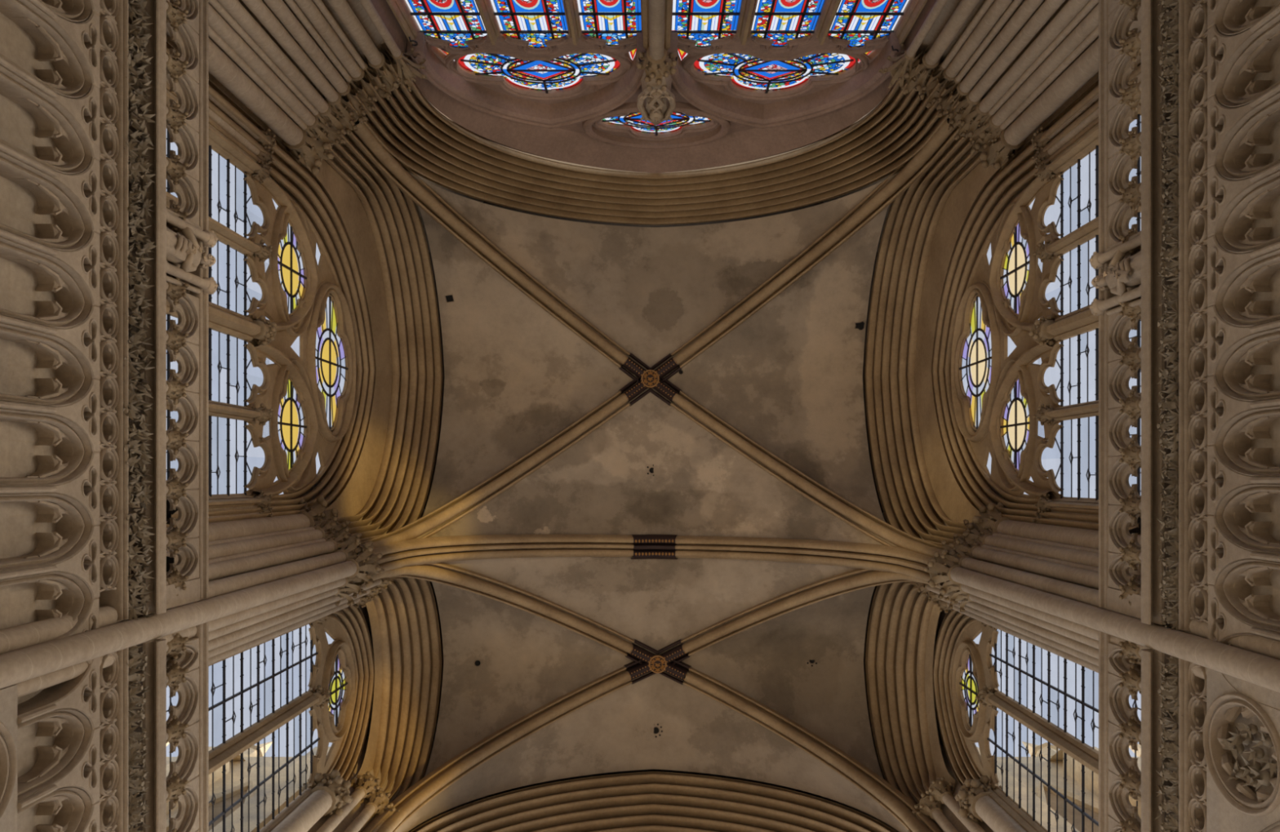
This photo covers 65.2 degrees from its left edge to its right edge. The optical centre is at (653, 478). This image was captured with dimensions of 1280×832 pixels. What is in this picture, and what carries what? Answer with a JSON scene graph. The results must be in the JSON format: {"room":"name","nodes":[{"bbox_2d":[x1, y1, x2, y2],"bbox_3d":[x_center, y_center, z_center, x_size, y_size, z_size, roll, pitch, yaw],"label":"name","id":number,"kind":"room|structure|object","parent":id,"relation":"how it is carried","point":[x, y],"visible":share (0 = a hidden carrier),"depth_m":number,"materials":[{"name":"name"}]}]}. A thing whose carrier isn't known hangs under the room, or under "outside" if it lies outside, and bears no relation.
{"room":"cathedral interior","nodes":[
{"label":"cathedral interior","id":0,"kind":"room"},
{"bbox_2d":[0,12,374,831],"bbox_3d":[-5.950,0.100,12.200,1.900,27.600,17.000,0,-90,0],"label":"wall","id":1,"kind":"structure","parent":0,"point":[19,450],"depth_m":8.30,"materials":[{"name":"stone"}]},
{"bbox_2d":[0,720,17,818],"bbox_3d":[-5.064,2.220,7.240,0.271,1.160,1.000,0,-90,0],"label":"roundel","id":2,"kind":"object","parent":1,"relation":"attached to","point":[4,757],"visible":1,"depth_m":7.71,"materials":[{"name":"stone"}]},
{"bbox_2d":[0,0,99,664],"bbox_3d":[-5.114,-2.209,7.270,0.301,3.540,7.884,0,-90,0],"label":"arcade","id":3,"kind":"object","parent":1,"relation":"attached to","point":[64,101],"visible":0.94,"depth_m":8.56,"materials":[{"name":"stone"}]},
{"bbox_2d":[98,0,119,592],"bbox_3d":[-5.103,-2.608,9.210,0.195,0.340,7.307,0,-90,0],"label":"frieze","id":4,"kind":"object","parent":3,"relation":"on","point":[108,9],"visible":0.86,"depth_m":9.29,"materials":[{"name":"stone"}]},
{"bbox_2d":[98,0,128,620],"bbox_3d":[-5.086,-2.460,9.431,0.228,0.107,7.580,0,-90,0],"label":"string course","id":5,"kind":"object","parent":4,"relation":"on","point":[117,598],"visible":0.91,"depth_m":9.39,"materials":[{"name":"stone"}]},
{"bbox_2d":[123,0,156,620],"bbox_3d":[-4.951,-2.457,9.603,0.259,0.458,7.651,0,-90,0],"label":"frieze","id":6,"kind":"object","parent":5,"relation":"on","point":[138,537],"visible":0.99,"depth_m":9.63,"materials":[{"name":"stone"}]},
{"bbox_2d":[17,657,99,831],"bbox_3d":[-5.112,4.740,8.450,0.296,1.180,6.342,0,-90,0],"label":"arcade","id":7,"kind":"object","parent":1,"relation":"attached to","point":[64,780],"visible":0.98,"depth_m":8.66,"materials":[{"name":"stone"}]},
{"bbox_2d":[98,652,119,831],"bbox_3d":[-5.103,4.580,9.210,0.195,0.340,5.983,0,-90,0],"label":"frieze","id":8,"kind":"object","parent":7,"relation":"on","point":[108,695],"visible":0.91,"depth_m":9.29,"materials":[{"name":"stone"}]},
{"bbox_2d":[115,647,128,831],"bbox_3d":[-5.086,4.600,9.431,0.228,0.107,6.000,0,-90,0],"label":"string course","id":9,"kind":"object","parent":8,"relation":"on","point":[122,687],"visible":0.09,"depth_m":9.39,"materials":[{"name":"stone"}]},
{"bbox_2d":[123,643,151,831],"bbox_3d":[-4.969,4.572,9.613,0.222,0.409,6.068,0,-90,0],"label":"frieze","id":10,"kind":"object","parent":9,"relation":"on","point":[137,662],"visible":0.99,"depth_m":9.60,"materials":[{"name":"stone"}]},
{"bbox_2d":[142,0,166,614],"bbox_3d":[-5.516,-2.460,9.877,1.368,0.205,7.580,0,-90,0],"label":"crown molding","id":11,"kind":"structure","parent":1,"relation":"attached to","point":[156,47],"depth_m":9.85,"materials":[{"name":"stone"}]},
{"bbox_2d":[166,555,174,571],"bbox_3d":[-5.374,0.920,10.452,0.460,0.944,0.380,0,-90,0],"label":"floodlight","id":12,"kind":"object","parent":11,"relation":"on","point":[169,560],"visible":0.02,"depth_m":10.73,"materials":[{"name":"black paint"}]},
{"bbox_2d":[166,499,177,524],"bbox_3d":[-5.367,0.345,10.557,0.431,1.154,0.395,0,-90,0],"label":"floodlight","id":13,"kind":"object","parent":11,"relation":"on","point":[169,513],"visible":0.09,"depth_m":10.89,"materials":[{"name":"black paint"}]},
{"bbox_2d":[166,226,216,271],"bbox_3d":[-4.908,-2.403,10.505,0.365,1.050,0.384,43,-90,0],"label":"statue","id":14,"kind":"object","parent":11,"relation":"on","point":[184,250],"visible":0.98,"depth_m":10.43,"materials":[{"name":"stone"}]},
{"bbox_2d":[166,0,217,608],"bbox_3d":[-5.067,-2.455,10.590,0.466,1.220,7.590,0,-90,0],"label":"gallery balustrade","id":15,"kind":"object","parent":11,"relation":"on","point":[187,20],"visible":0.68,"depth_m":10.84,"materials":[{"name":"stone"}]},
{"bbox_2d":[142,638,166,831],"bbox_3d":[-5.516,4.600,9.877,1.368,0.205,6.000,0,-90,0],"label":"crown molding","id":16,"kind":"structure","parent":1,"relation":"attached to","point":[155,706],"depth_m":9.84,"materials":[{"name":"stone"}]},
{"bbox_2d":[158,622,208,831],"bbox_3d":[-5.102,4.594,10.590,0.396,1.220,6.011,0,-90,0],"label":"gallery balustrade","id":17,"kind":"object","parent":16,"relation":"on","point":[187,674],"visible":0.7,"depth_m":10.86,"materials":[{"name":"stone"}]},
{"bbox_2d":[0,489,425,697],"bbox_3d":[-5.380,1.334,11.975,1.707,27.050,2.408,0,-90,0],"label":"wall pier","id":18,"kind":"object","parent":1,"relation":"attached to","point":[271,576],"visible":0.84,"depth_m":12.84,"materials":[{"name":"stone"}]},
{"bbox_2d":[166,615,355,831],"bbox_3d":[-5.831,3.932,15.050,0.412,10.100,3.316,1,-90,0],"label":"window","id":19,"kind":"structure","parent":1,"relation":"in","point":[323,690],"depth_m":16.29,"materials":[{"name":"stone"}]},
{"bbox_2d":[166,92,356,510],"bbox_3d":[-5.830,-2.118,14.957,0.475,9.985,5.182,2,-90,0],"label":"window","id":20,"kind":"structure","parent":1,"relation":"in","point":[273,339],"depth_m":15.55,"materials":[{"name":"stone"}]},
{"bbox_2d":[166,41,442,551],"bbox_3d":[-5.564,-2.425,17.139,1.011,14.277,7.834,0,-90,0],"label":"arch","id":21,"kind":"object","parent":1,"relation":"attached to","point":[371,237],"visible":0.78,"depth_m":20.39,"materials":[{"name":"stone"}]},
{"bbox_2d":[326,576,441,811],"bbox_3d":[-5.570,4.274,17.071,0.999,14.142,5.278,0,-90,0],"label":"arch","id":22,"kind":"object","parent":1,"relation":"attached to","point":[406,672],"visible":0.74,"depth_m":21.40,"materials":[{"name":"stone"}]},
{"bbox_2d":[166,0,484,252],"bbox_3d":[-4.996,-6.122,11.975,2.491,27.050,3.408,0,-90,0],"label":"pier","id":23,"kind":"object","parent":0,"point":[291,66],"visible":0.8,"depth_m":14.76,"materials":[{"name":"stone"}]},
{"bbox_2d":[259,723,468,831],"bbox_3d":[-5.306,6.718,11.975,1.709,27.050,3.165,0,-90,0],"label":"pier","id":24,"kind":"object","parent":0,"point":[335,803],"visible":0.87,"depth_m":17.54,"materials":[{"name":"stone"}]},
{"bbox_2d":[355,119,950,831],"bbox_3d":[0.000,0.200,21.580,14.800,9.240,17.600,0,-90,0],"label":"ceiling","id":25,"kind":"structure","parent":0,"point":[789,377],"depth_m":23.96,"materials":[{"name":"stone"}]},
{"bbox_2d":[444,293,454,302],"bbox_3d":[-4.796,-4.230,23.504,0.210,0.125,0.174,-9,-90,0],"label":"hole","id":26,"kind":"object","parent":25,"relation":"attached to","point":[448,298],"visible":1,"depth_m":23.50,"materials":[{"name":"paint"}]},
{"bbox_2d":[474,659,480,666],"bbox_3d":[-4.258,4.470,24.184,0.171,0.061,0.166,0,-90,0],"label":"hole","id":27,"kind":"object","parent":25,"relation":"attached to","point":[477,663],"visible":1,"depth_m":24.18,"materials":[{"name":"paint"}]},
{"bbox_2d":[351,120,650,382],"bbox_3d":[-2.729,-4.354,20.774,6.446,7.749,0.470,36,-90,0],"label":"rib","id":28,"kind":"object","parent":25,"relation":"attached to","point":[393,169],"visible":0.96,"depth_m":22.31,"materials":[{"name":"stone"}]},
{"bbox_2d":[640,369,659,387],"bbox_3d":[-0.080,-2.410,24.250,0.440,0.300,0.440,0,-90,0],"label":"boss","id":29,"kind":"object","parent":28,"relation":"attached to","point":[650,378],"visible":1,"depth_m":24.13,"materials":[{"name":"gold paint"}]},
{"bbox_2d":[359,376,652,551],"bbox_3d":[-2.704,-0.471,20.774,6.400,7.749,0.470,-36,-90,0],"label":"rib","id":30,"kind":"object","parent":25,"relation":"attached to","point":[441,515],"visible":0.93,"depth_m":22.69,"materials":[{"name":"stone"}]},
{"bbox_2d":[355,562,657,664],"bbox_3d":[-2.612,3.008,20.773,6.064,7.747,0.470,29,-90,0],"label":"rib","id":31,"kind":"object","parent":25,"relation":"attached to","point":[424,571],"visible":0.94,"depth_m":22.80,"materials":[{"name":"stone"}]},
{"bbox_2d":[360,659,655,831],"bbox_3d":[-2.628,5.597,20.772,5.776,7.745,0.470,-22,-90,0],"label":"rib","id":32,"kind":"object","parent":25,"relation":"attached to","point":[432,784],"visible":0.98,"depth_m":22.34,"materials":[{"name":"stone"}]},
{"bbox_2d":[647,464,654,475],"bbox_3d":[-0.026,-0.197,24.482,0.279,0.062,0.292,0,-90,0],"label":"hole","id":33,"kind":"object","parent":25,"relation":"attached to","point":[651,468],"visible":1,"depth_m":24.48,"materials":[{"name":"paint"}]},
{"bbox_2d":[361,533,941,586],"bbox_3d":[0.009,1.614,20.666,10.373,7.531,0.678,1,-90,0],"label":"rib","id":34,"kind":"object","parent":25,"relation":"attached to","point":[455,548],"visible":0.95,"depth_m":22.35,"materials":[{"name":"stone"}]},
{"bbox_2d":[652,723,662,737],"bbox_3d":[0.057,6.115,24.256,0.328,0.105,0.324,0,-90,0],"label":"hole","id":35,"kind":"object","parent":25,"relation":"attached to","point":[656,730],"visible":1,"depth_m":24.25,"materials":[{"name":"paint"}]},
{"bbox_2d":[648,377,949,557],"bbox_3d":[2.624,-0.421,20.775,6.586,7.750,0.470,36,-90,0],"label":"rib","id":36,"kind":"object","parent":25,"relation":"attached to","point":[837,503],"visible":0.93,"depth_m":22.63,"materials":[{"name":"stone"}]},
{"bbox_2d":[657,563,943,664],"bbox_3d":[2.711,3.059,20.773,5.843,7.745,0.470,-29,-90,0],"label":"rib","id":37,"kind":"object","parent":25,"relation":"attached to","point":[873,578],"visible":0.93,"depth_m":22.88,"materials":[{"name":"stone"}]},
{"bbox_2d":[659,659,943,831],"bbox_3d":[2.723,5.623,20.770,5.618,7.740,0.470,23,-90,0],"label":"rib","id":38,"kind":"object","parent":25,"relation":"attached to","point":[901,807],"visible":1,"depth_m":22.35,"materials":[{"name":"stone"}]},
{"bbox_2d":[648,653,666,673],"bbox_3d":[0.100,4.490,24.250,0.440,0.300,0.440,0,-90,0],"label":"boss","id":39,"kind":"object","parent":38,"relation":"attached to","point":[657,663],"visible":1,"depth_m":24.13,"materials":[{"name":"gold paint"}]},
{"bbox_2d":[650,116,958,382],"bbox_3d":[2.651,-4.352,20.775,6.574,7.750,0.470,-35,-90,0],"label":"rib","id":40,"kind":"object","parent":25,"relation":"attached to","point":[915,167],"visible":0.95,"depth_m":22.32,"materials":[{"name":"stone"}]},
{"bbox_2d":[806,658,817,666],"bbox_3d":[3.843,4.424,24.257,0.249,0.069,0.276,0,-90,0],"label":"hole","id":41,"kind":"object","parent":25,"relation":"attached to","point":[811,661],"visible":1,"depth_m":24.25,"materials":[{"name":"paint"}]},
{"bbox_2d":[853,320,866,330],"bbox_3d":[4.914,-3.642,23.818,0.279,0.132,0.247,0,-90,0],"label":"hole","id":42,"kind":"object","parent":25,"relation":"attached to","point":[860,326],"visible":1,"depth_m":23.82,"materials":[{"name":"paint"}]},
{"bbox_2d":[456,123,848,160],"bbox_3d":[0.000,-7.550,12.200,14.000,27.600,0.500,0,-90,0],"label":"wall","id":43,"kind":"structure","parent":0,"point":[456,123],"depth_m":22.93,"materials":[{"name":"stone"}]},
{"bbox_2d":[343,0,964,225],"bbox_3d":[0.000,-6.754,16.689,10.464,14.978,1.393,0,-90,0],"label":"arch","id":44,"kind":"object","parent":43,"relation":"attached to","point":[722,179],"visible":0.91,"depth_m":21.14,"materials":[{"name":"stone"}]},
{"bbox_2d":[386,0,927,148],"bbox_3d":[0.050,-6.979,15.525,8.340,12.650,0.942,0,-90,0],"label":"window","id":45,"kind":"structure","parent":43,"relation":"in","point":[730,106],"depth_m":17.36,"materials":[{"name":"stone"}]},
{"bbox_2d":[408,36,417,45],"bbox_3d":[-3.898,-7.063,16.195,0.152,0.186,0.071,31,-90,0],"label":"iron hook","id":46,"kind":"object","parent":45,"relation":"attached to","point":[415,42],"visible":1,"depth_m":16.13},
{"bbox_2d":[636,70,675,125],"bbox_3d":[0.050,-6.831,18.000,0.707,2.800,0.714,0,-90,0],"label":"console","id":47,"kind":"object","parent":45,"relation":"on","point":[655,103],"visible":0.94,"depth_m":17.59,"materials":[{"name":"stone"}]},
{"bbox_2d":[467,796,839,804],"bbox_3d":[0.000,8.625,19.000,14.000,14.000,0.750,0,-90,0],"label":"wall","id":48,"kind":"structure","parent":0,"point":[482,797],"depth_m":25.68,"materials":[{"name":"stone"}]},
{"bbox_2d":[410,771,896,831],"bbox_3d":[0.000,7.719,20.231,10.445,7.762,1.446,0,-90,0],"label":"arch","id":49,"kind":"object","parent":48,"relation":"attached to","point":[645,801],"visible":1,"depth_m":22.47,"materials":[{"name":"stone"}]},
{"bbox_2d":[840,725,1026,831],"bbox_3d":[5.312,6.818,11.975,1.696,27.050,3.165,0,-90,0],"label":"pier","id":50,"kind":"object","parent":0,"point":[967,807],"visible":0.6,"depth_m":17.73,"materials":[{"name":"stone"}]},
{"bbox_2d":[822,0,1141,252],"bbox_3d":[5.004,-6.119,11.975,2.556,27.050,3.499,0,-90,0],"label":"pier","id":51,"kind":"object","parent":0,"point":[1016,65],"visible":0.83,"depth_m":14.76,"materials":[{"name":"stone"}]},
{"bbox_2d":[882,497,1279,692],"bbox_3d":[5.395,1.425,11.975,1.627,27.050,2.358,3,-90,0],"label":"wall pier","id":52,"kind":"object","parent":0,"point":[1037,584],"visible":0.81,"depth_m":13.13,"materials":[{"name":"stone"}]},
{"bbox_2d":[932,0,1279,831],"bbox_3d":[5.950,0.100,12.200,1.900,27.600,17.000,0,-90,0],"label":"wall","id":53,"kind":"structure","parent":0,"point":[1221,815],"depth_m":8.53,"materials":[{"name":"stone"}]},
{"bbox_2d":[865,581,995,804],"bbox_3d":[5.570,4.324,17.071,0.999,14.142,5.178,0,-90,0],"label":"arch","id":54,"kind":"object","parent":53,"relation":"attached to","point":[900,664],"visible":0.71,"depth_m":21.35,"materials":[{"name":"stone"}]},
{"bbox_2d":[864,56,1141,557],"bbox_3d":[5.564,-2.375,17.139,1.011,14.277,7.934,0,-90,0],"label":"arch","id":55,"kind":"object","parent":53,"relation":"attached to","point":[935,238],"visible":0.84,"depth_m":20.37,"materials":[{"name":"stone"}]},
{"bbox_2d":[951,106,1141,513],"bbox_3d":[5.829,-2.093,14.957,0.475,9.985,5.233,1,-90,0],"label":"window","id":56,"kind":"structure","parent":53,"relation":"in","point":[1034,339],"depth_m":15.55,"materials":[{"name":"stone"}]},
{"bbox_2d":[951,620,1141,831],"bbox_3d":[5.828,3.957,15.050,0.412,10.100,3.266,1,-90,0],"label":"window","id":57,"kind":"structure","parent":53,"relation":"in","point":[1063,748],"depth_m":16.29,"materials":[{"name":"stone"}]},
{"bbox_2d":[1141,0,1164,624],"bbox_3d":[5.516,-2.410,9.877,1.368,0.205,7.680,0,-90,0],"label":"crown molding","id":58,"kind":"structure","parent":53,"relation":"attached to","point":[1152,464],"depth_m":9.83,"materials":[{"name":"stone"}]},
{"bbox_2d":[1091,249,1141,295],"bbox_3d":[4.910,-2.159,10.505,0.366,1.050,0.401,-42,-90,0],"label":"statue","id":59,"kind":"object","parent":58,"relation":"on","point":[1121,273],"visible":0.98,"depth_m":10.39,"materials":[{"name":"stone"}]},
{"bbox_2d":[1088,0,1153,622],"bbox_3d":[5.067,-2.405,10.590,0.466,1.220,7.690,0,-90,0],"label":"gallery balustrade","id":60,"kind":"object","parent":58,"relation":"on","point":[1119,46],"visible":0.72,"depth_m":10.84,"materials":[{"name":"stone"}]},
{"bbox_2d":[1128,516,1141,534],"bbox_3d":[5.367,0.445,10.527,0.431,1.094,0.395,0,-90,0],"label":"floodlight","id":61,"kind":"object","parent":58,"relation":"on","point":[1136,530],"visible":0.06,"depth_m":10.88,"materials":[{"name":"black paint"}]},
{"bbox_2d":[1141,648,1164,831],"bbox_3d":[5.516,4.650,9.877,1.368,0.205,5.900,0,-90,0],"label":"crown molding","id":62,"kind":"structure","parent":53,"relation":"attached to","point":[1151,726],"depth_m":9.83,"materials":[{"name":"stone"}]},
{"bbox_2d":[1098,631,1151,831],"bbox_3d":[5.101,4.619,10.590,0.398,1.220,5.961,0,-90,0],"label":"gallery balustrade","id":63,"kind":"object","parent":62,"relation":"on","point":[1119,723],"visible":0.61,"depth_m":10.85,"materials":[{"name":"stone"}]},
{"bbox_2d":[1187,662,1206,831],"bbox_3d":[5.103,4.536,9.210,0.195,0.340,5.695,0,-90,0],"label":"frieze","id":64,"kind":"object","parent":53,"relation":"attached to","point":[1197,708],"visible":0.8,"depth_m":9.30,"materials":[{"name":"stone"}]},
{"bbox_2d":[1178,657,1191,831],"bbox_3d":[5.086,4.650,9.431,0.228,0.107,5.900,0,-90,0],"label":"string course","id":65,"kind":"object","parent":64,"relation":"on","point":[1184,696],"visible":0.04,"depth_m":9.43,"materials":[{"name":"stone"}]},
{"bbox_2d":[1155,653,1182,831],"bbox_3d":[4.974,4.647,9.612,0.211,0.418,5.944,0,-90,0],"label":"frieze","id":66,"kind":"object","parent":65,"relation":"on","point":[1168,691],"visible":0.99,"depth_m":9.62,"materials":[{"name":"stone"}]},
{"bbox_2d":[1202,692,1279,816],"bbox_3d":[5.064,2.330,8.480,0.271,1.160,1.000,0,-90,0],"label":"roundel","id":67,"kind":"object","parent":53,"relation":"attached to","point":[1244,741],"visible":0.98,"depth_m":8.55,"materials":[{"name":"stone"}]},
{"bbox_2d":[1207,0,1279,711],"bbox_3d":[5.114,-2.350,7.270,0.301,3.540,8.418,0,-90,0],"label":"arcade","id":68,"kind":"object","parent":53,"relation":"attached to","point":[1242,37],"visible":0.99,"depth_m":8.66,"materials":[{"name":"stone"}]},
{"bbox_2d":[1187,0,1208,623],"bbox_3d":[5.103,-2.469,9.210,0.195,0.340,7.585,0,-90,0],"label":"frieze","id":69,"kind":"object","parent":68,"relation":"on","point":[1197,599],"visible":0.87,"depth_m":9.30,"materials":[{"name":"stone"}]},
{"bbox_2d":[1178,0,1191,631],"bbox_3d":[5.086,-2.410,9.431,0.228,0.107,7.680,0,-90,0],"label":"string course","id":70,"kind":"object","parent":69,"relation":"on","point":[1184,8],"visible":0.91,"depth_m":9.43,"materials":[{"name":"stone"}]},
{"bbox_2d":[1156,0,1184,631],"bbox_3d":[4.972,-2.403,9.610,0.216,0.425,7.788,0,-90,0],"label":"cornice","id":71,"kind":"structure","parent":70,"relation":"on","point":[1169,322],"depth_m":9.61,"materials":[{"name":"stone"}]},
{"bbox_2d":[1260,820,1279,831],"bbox_3d":[5.000,4.200,7.479,0.065,2.957,3.872,0,-90,0],"label":"arch","id":72,"kind":"object","parent":53,"relation":"attached to","point":[1277,828],"visible":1,"depth_m":8.02,"materials":[{"name":"stone"}]},
{"bbox_3d":[0.000,10.500,-1.675,28.000,0.250,39.000,0,-90,0],"label":"floor","id":73,"kind":"structure","parent":0,"visible":0},
{"bbox_2d":[166,741,330,831],"bbox_3d":[-22.000,8.450,15.350,29.000,33.800,1.900,0,-90,0],"label":"building","id":74,"kind":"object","parent":73,"relation":"on","point":[218,824],"visible":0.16,"depth_m":25.40,"materials":[{"name":"stone"}]},
{"bbox_2d":[977,741,1141,831],"bbox_3d":[22.000,8.450,15.350,29.000,33.800,1.900,0,-90,0],"label":"building","id":75,"kind":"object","parent":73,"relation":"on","point":[1077,766],"visible":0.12,"depth_m":25.66,"materials":[{"name":"stone"}]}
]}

